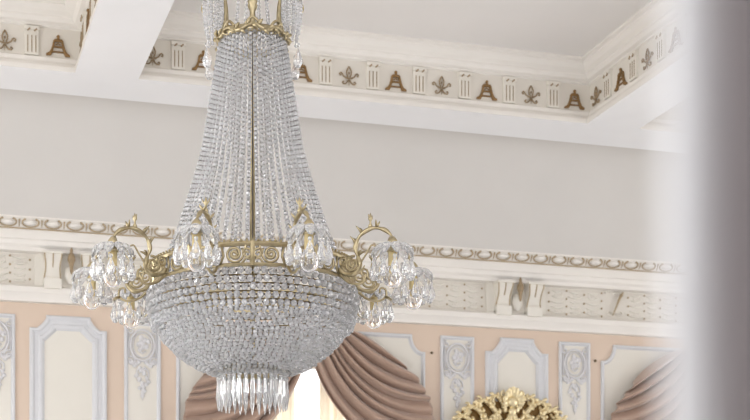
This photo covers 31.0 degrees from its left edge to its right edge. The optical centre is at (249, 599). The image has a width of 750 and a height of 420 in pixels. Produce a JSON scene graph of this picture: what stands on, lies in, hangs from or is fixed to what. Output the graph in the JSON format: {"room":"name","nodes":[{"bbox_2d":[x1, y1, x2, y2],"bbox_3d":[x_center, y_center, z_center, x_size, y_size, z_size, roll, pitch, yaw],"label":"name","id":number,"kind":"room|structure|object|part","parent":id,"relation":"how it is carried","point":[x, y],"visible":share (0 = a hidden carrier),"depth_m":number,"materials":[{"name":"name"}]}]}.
{"room":"historic interior","nodes":[
{"label":"historic interior","id":0,"kind":"room"},
{"bbox_2d":[0,301,663,419],"bbox_3d":[0.932,-1.505,12.290,15.800,6.210,0.383,0,0,-15],"label":"wall","id":1,"kind":"structure","parent":0,"point":[58,362],"depth_m":11.73,"materials":[{"name":"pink paint"}]},
{"bbox_3d":[-2.131,-0.961,11.315,0.291,2.922,0.026,0,0,-15],"label":"pilaster moulding","id":2,"kind":"part","parent":1,"relation":"part of","materials":[{"name":"white paint"}]},
{"bbox_3d":[-1.552,-0.964,11.462,0.662,2.928,0.033,0,0,-15],"label":"panel moulding","id":3,"kind":"part","parent":1,"relation":"part of","materials":[{"name":"beige paint"}]},
{"bbox_3d":[-0.932,-0.957,11.627,0.321,2.915,0.026,0,0,-15],"label":"pilaster moulding","id":4,"kind":"part","parent":1,"relation":"part of","materials":[{"name":"white paint"}]},
{"bbox_2d":[183,333,300,419],"bbox_3d":[-0.048,-1.661,11.726,1.172,1.503,0.186,0,0,-13],"label":"curtain","id":5,"kind":"object","parent":1,"relation":"hanging from","point":[201,404],"visible":0.21,"depth_m":11.67,"materials":[{"name":"pink fabric"}]},
{"bbox_2d":[274,389,294,419],"bbox_3d":[0.094,-0.340,11.927,0.649,3.779,0.072,0,0,-15],"label":"sheer curtain","id":6,"kind":"object","parent":1,"relation":"hanging from","point":[289,414],"visible":0.02,"depth_m":11.99,"materials":[{"name":"white fabric"}]},
{"bbox_3d":[0.481,-0.965,11.995,2.324,2.930,0.026,0,0,-15],"label":"panel moulding","id":7,"kind":"part","parent":1,"relation":"part of","materials":[{"name":"white paint"}]},
{"bbox_2d":[295,367,318,419],"bbox_3d":[0.458,-0.740,12.220,1.520,2.879,0.060,0,0,-15],"label":"window","id":8,"kind":"structure","parent":1,"relation":"in","point":[307,387],"depth_m":12.23,"materials":[{"name":"white glass"}]},
{"bbox_2d":[0,214,663,337],"bbox_3d":[0.999,-2.866,12.032,15.200,0.679,0.217,0,0,-15],"label":"crown molding","id":9,"kind":"structure","parent":1,"relation":"attached to","point":[473,287],"depth_m":12.32,"materials":[{"name":"beige paint"}]},
{"bbox_2d":[319,380,345,419],"bbox_3d":[0.943,-0.340,12.148,0.639,3.779,0.072,0,0,-15],"label":"sheer curtain","id":10,"kind":"object","parent":1,"relation":"hanging from","point":[327,409],"visible":0.22,"depth_m":12.07,"materials":[{"name":"white fabric"}]},
{"bbox_2d":[315,330,434,419],"bbox_3d":[1.125,-1.702,12.047,1.234,1.492,0.156,0,0,-16],"label":"curtain","id":11,"kind":"object","parent":1,"relation":"hanging from","point":[361,378],"visible":0.8,"depth_m":12.02,"materials":[{"name":"pink fabric"}]},
{"bbox_3d":[1.914,-0.967,12.369,0.333,2.935,0.026,0,0,-15],"label":"pilaster moulding","id":12,"kind":"part","parent":1,"relation":"part of","materials":[{"name":"white paint"}]},
{"bbox_2d":[452,387,567,419],"bbox_3d":[2.430,-0.994,12.440,1.207,1.960,0.148,0,0,-15],"label":"wall mirror","id":13,"kind":"object","parent":1,"relation":"attached to","point":[513,405],"visible":1,"depth_m":12.41,"materials":[{"name":"gold mirror"}]},
{"bbox_3d":[2.496,-0.973,12.517,0.637,2.946,0.033,0,0,-15],"label":"panel moulding","id":14,"kind":"part","parent":1,"relation":"part of","materials":[{"name":"white paint"}]},
{"bbox_3d":[3.070,-0.969,12.670,0.324,2.937,0.026,0,0,-15],"label":"pilaster moulding","id":15,"kind":"part","parent":1,"relation":"part of","materials":[{"name":"white paint"}]},
{"bbox_3d":[4.463,-0.966,13.033,2.324,2.932,0.026,0,0,-15],"label":"panel moulding","id":16,"kind":"part","parent":1,"relation":"part of","materials":[{"name":"beige paint"}]},
{"bbox_2d":[611,356,663,419],"bbox_3d":[3.914,-1.660,12.767,1.168,1.500,0.169,0,0,-15],"label":"curtain","id":17,"kind":"object","parent":1,"relation":"hanging from","point":[644,400],"visible":0.44,"depth_m":12.72,"materials":[{"name":"pink fabric"}]},
{"bbox_2d":[0,0,663,150],"bbox_3d":[2.358,-4.475,6.814,15.800,0.770,11.800,0,0,-15],"label":"ceiling","id":18,"kind":"structure","parent":0,"point":[121,37],"depth_m":10.69,"materials":[{"name":"paint"}]},
{"bbox_2d":[0,0,98,72],"bbox_3d":[-2.391,-4.350,5.423,4.605,0.520,9.200,0,0,-15],"label":"trim","id":19,"kind":"structure","parent":18,"relation":"attached to","point":[35,34],"depth_m":10.33,"materials":[{"name":"beige paint"}]},
{"bbox_2d":[70,0,435,414],"bbox_3d":[0.011,-2.480,6.150,1.607,3.218,1.673,0,0,18],"label":"chandelier","id":20,"kind":"object","parent":18,"relation":"hanging from","point":[303,345],"visible":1,"depth_m":5.94,"materials":[{"name":"clear glass"}]},
{"bbox_3d":[-0.727,-1.385,6.150,0.082,0.106,0.082,0,0,0],"label":"bulb","id":21,"kind":"part","parent":20,"relation":"part of","materials":[{"name":"clear glass"}]},
{"bbox_3d":[-0.586,-1.385,5.716,0.082,0.106,0.082,0,0,-36],"label":"bulb","id":22,"kind":"part","parent":20,"relation":"part of","materials":[{"name":"clear glass"}]},
{"bbox_3d":[-0.601,-1.499,6.150,0.302,0.265,0.052,0,0,0],"label":"lamp arm","id":23,"kind":"part","parent":20,"relation":"part of","materials":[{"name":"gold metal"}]},
{"bbox_3d":[-0.586,-1.385,6.584,0.082,0.106,0.082,0,0,36],"label":"bulb","id":24,"kind":"part","parent":20,"relation":"part of","materials":[{"name":"clear glass"}]},
{"bbox_3d":[-0.484,-1.499,5.790,0.302,0.265,0.052,0,0,-36],"label":"lamp arm","id":25,"kind":"part","parent":20,"relation":"part of","materials":[{"name":"gold metal"}]},
{"bbox_3d":[-0.484,-1.499,6.510,0.302,0.265,0.052,0,0,36],"label":"lamp arm","id":26,"kind":"part","parent":20,"relation":"part of","materials":[{"name":"gold metal"}]},
{"bbox_3d":[-0.217,-1.385,5.448,0.082,0.106,0.082,0,0,18],"label":"bulb","id":27,"kind":"part","parent":20,"relation":"part of","materials":[{"name":"clear glass"}]},
{"bbox_3d":[-0.178,-1.499,5.568,0.052,0.265,0.302,0,0,18],"label":"lamp arm","id":28,"kind":"part","parent":20,"relation":"part of","materials":[{"name":"gold metal"}]},
{"bbox_3d":[-0.165,-2.739,6.221,0.142,0.329,0.017,0,0,22],"label":"crown arm","id":29,"kind":"part","parent":20,"relation":"part of","materials":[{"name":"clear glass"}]},
{"bbox_3d":[-0.172,-2.739,6.098,0.142,0.329,0.017,0,0,-16],"label":"crown arm","id":30,"kind":"part","parent":20,"relation":"part of","materials":[{"name":"gold metal"}]},
{"bbox_3d":[0.011,-2.525,6.150,0.068,2.850,0.068,0,0,0],"label":"stem","id":31,"kind":"part","parent":20,"relation":"part of","materials":[{"name":"gold metal"}]},
{"bbox_3d":[0.195,-2.739,6.098,0.142,0.329,0.017,0,0,16],"label":"crown arm","id":32,"kind":"part","parent":20,"relation":"part of","materials":[{"name":"gold metal"}]},
{"bbox_3d":[0.188,-2.739,6.221,0.142,0.329,0.017,0,0,-22],"label":"crown arm","id":33,"kind":"part","parent":20,"relation":"part of","materials":[{"name":"gold metal"}]},
{"bbox_3d":[0.201,-1.499,5.568,0.052,0.265,0.302,0,0,-18],"label":"lamp arm","id":34,"kind":"part","parent":20,"relation":"part of","materials":[{"name":"gold metal"}]},
{"bbox_3d":[0.239,-1.385,5.448,0.082,0.106,0.082,0,0,-18],"label":"bulb","id":35,"kind":"part","parent":20,"relation":"part of","materials":[{"name":"clear glass"}]},
{"bbox_3d":[0.507,-1.499,6.510,0.302,0.265,0.052,0,0,-36],"label":"lamp arm","id":36,"kind":"part","parent":20,"relation":"part of","materials":[{"name":"gold metal"}]},
{"bbox_3d":[0.507,-1.499,5.790,0.302,0.265,0.052,0,0,36],"label":"lamp arm","id":37,"kind":"part","parent":20,"relation":"part of","materials":[{"name":"gold metal"}]},
{"bbox_3d":[0.609,-1.385,6.584,0.082,0.106,0.082,0,0,-36],"label":"bulb","id":38,"kind":"part","parent":20,"relation":"part of","materials":[{"name":"clear glass"}]},
{"bbox_3d":[0.624,-1.499,6.150,0.302,0.265,0.052,0,0,0],"label":"lamp arm","id":39,"kind":"part","parent":20,"relation":"part of","materials":[{"name":"gold metal"}]},
{"bbox_3d":[0.609,-1.385,5.716,0.082,0.106,0.082,0,0,36],"label":"bulb","id":40,"kind":"part","parent":20,"relation":"part of","materials":[{"name":"clear glass"}]},
{"bbox_3d":[0.750,-1.385,6.150,0.082,0.106,0.082,0,0,0],"label":"bulb","id":41,"kind":"part","parent":20,"relation":"part of","materials":[{"name":"clear glass"}]},
{"bbox_2d":[0,88,663,261],"bbox_3d":[1.077,-3.648,11.735,15.300,0.884,0.430,0,0,-15],"label":"wall","id":42,"kind":"structure","parent":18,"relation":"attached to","point":[63,156],"depth_m":11.83,"materials":[{"name":"paint"}]},
{"bbox_2d":[139,0,663,122],"bbox_3d":[2.157,-4.350,6.607,3.995,0.520,9.200,0,0,-15],"label":"trim","id":43,"kind":"structure","parent":18,"relation":"attached to","point":[337,63],"depth_m":11.07,"materials":[{"name":"beige paint"}]},
{"bbox_2d":[640,113,663,130],"bbox_3d":[6.944,-4.350,7.854,5.100,0.520,9.200,0,0,-15],"label":"trim","id":44,"kind":"structure","parent":18,"relation":"attached to","point":[657,123],"depth_m":11.69,"materials":[{"name":"beige paint"}]},
{"bbox_3d":[3.784,-1.505,1.342,15.800,6.210,0.110,0,0,-15],"label":"wall","id":45,"kind":"structure","parent":0,"visible":0},
{"bbox_2d":[664,0,749,419],"bbox_3d":[0.164,0.250,0.335,0.130,2.700,0.026,0,0,-15],"label":"column","id":46,"kind":"structure","parent":45,"relation":"in","point":[707,42],"depth_m":0.31,"materials":[{"name":"white paint"}]}
]}

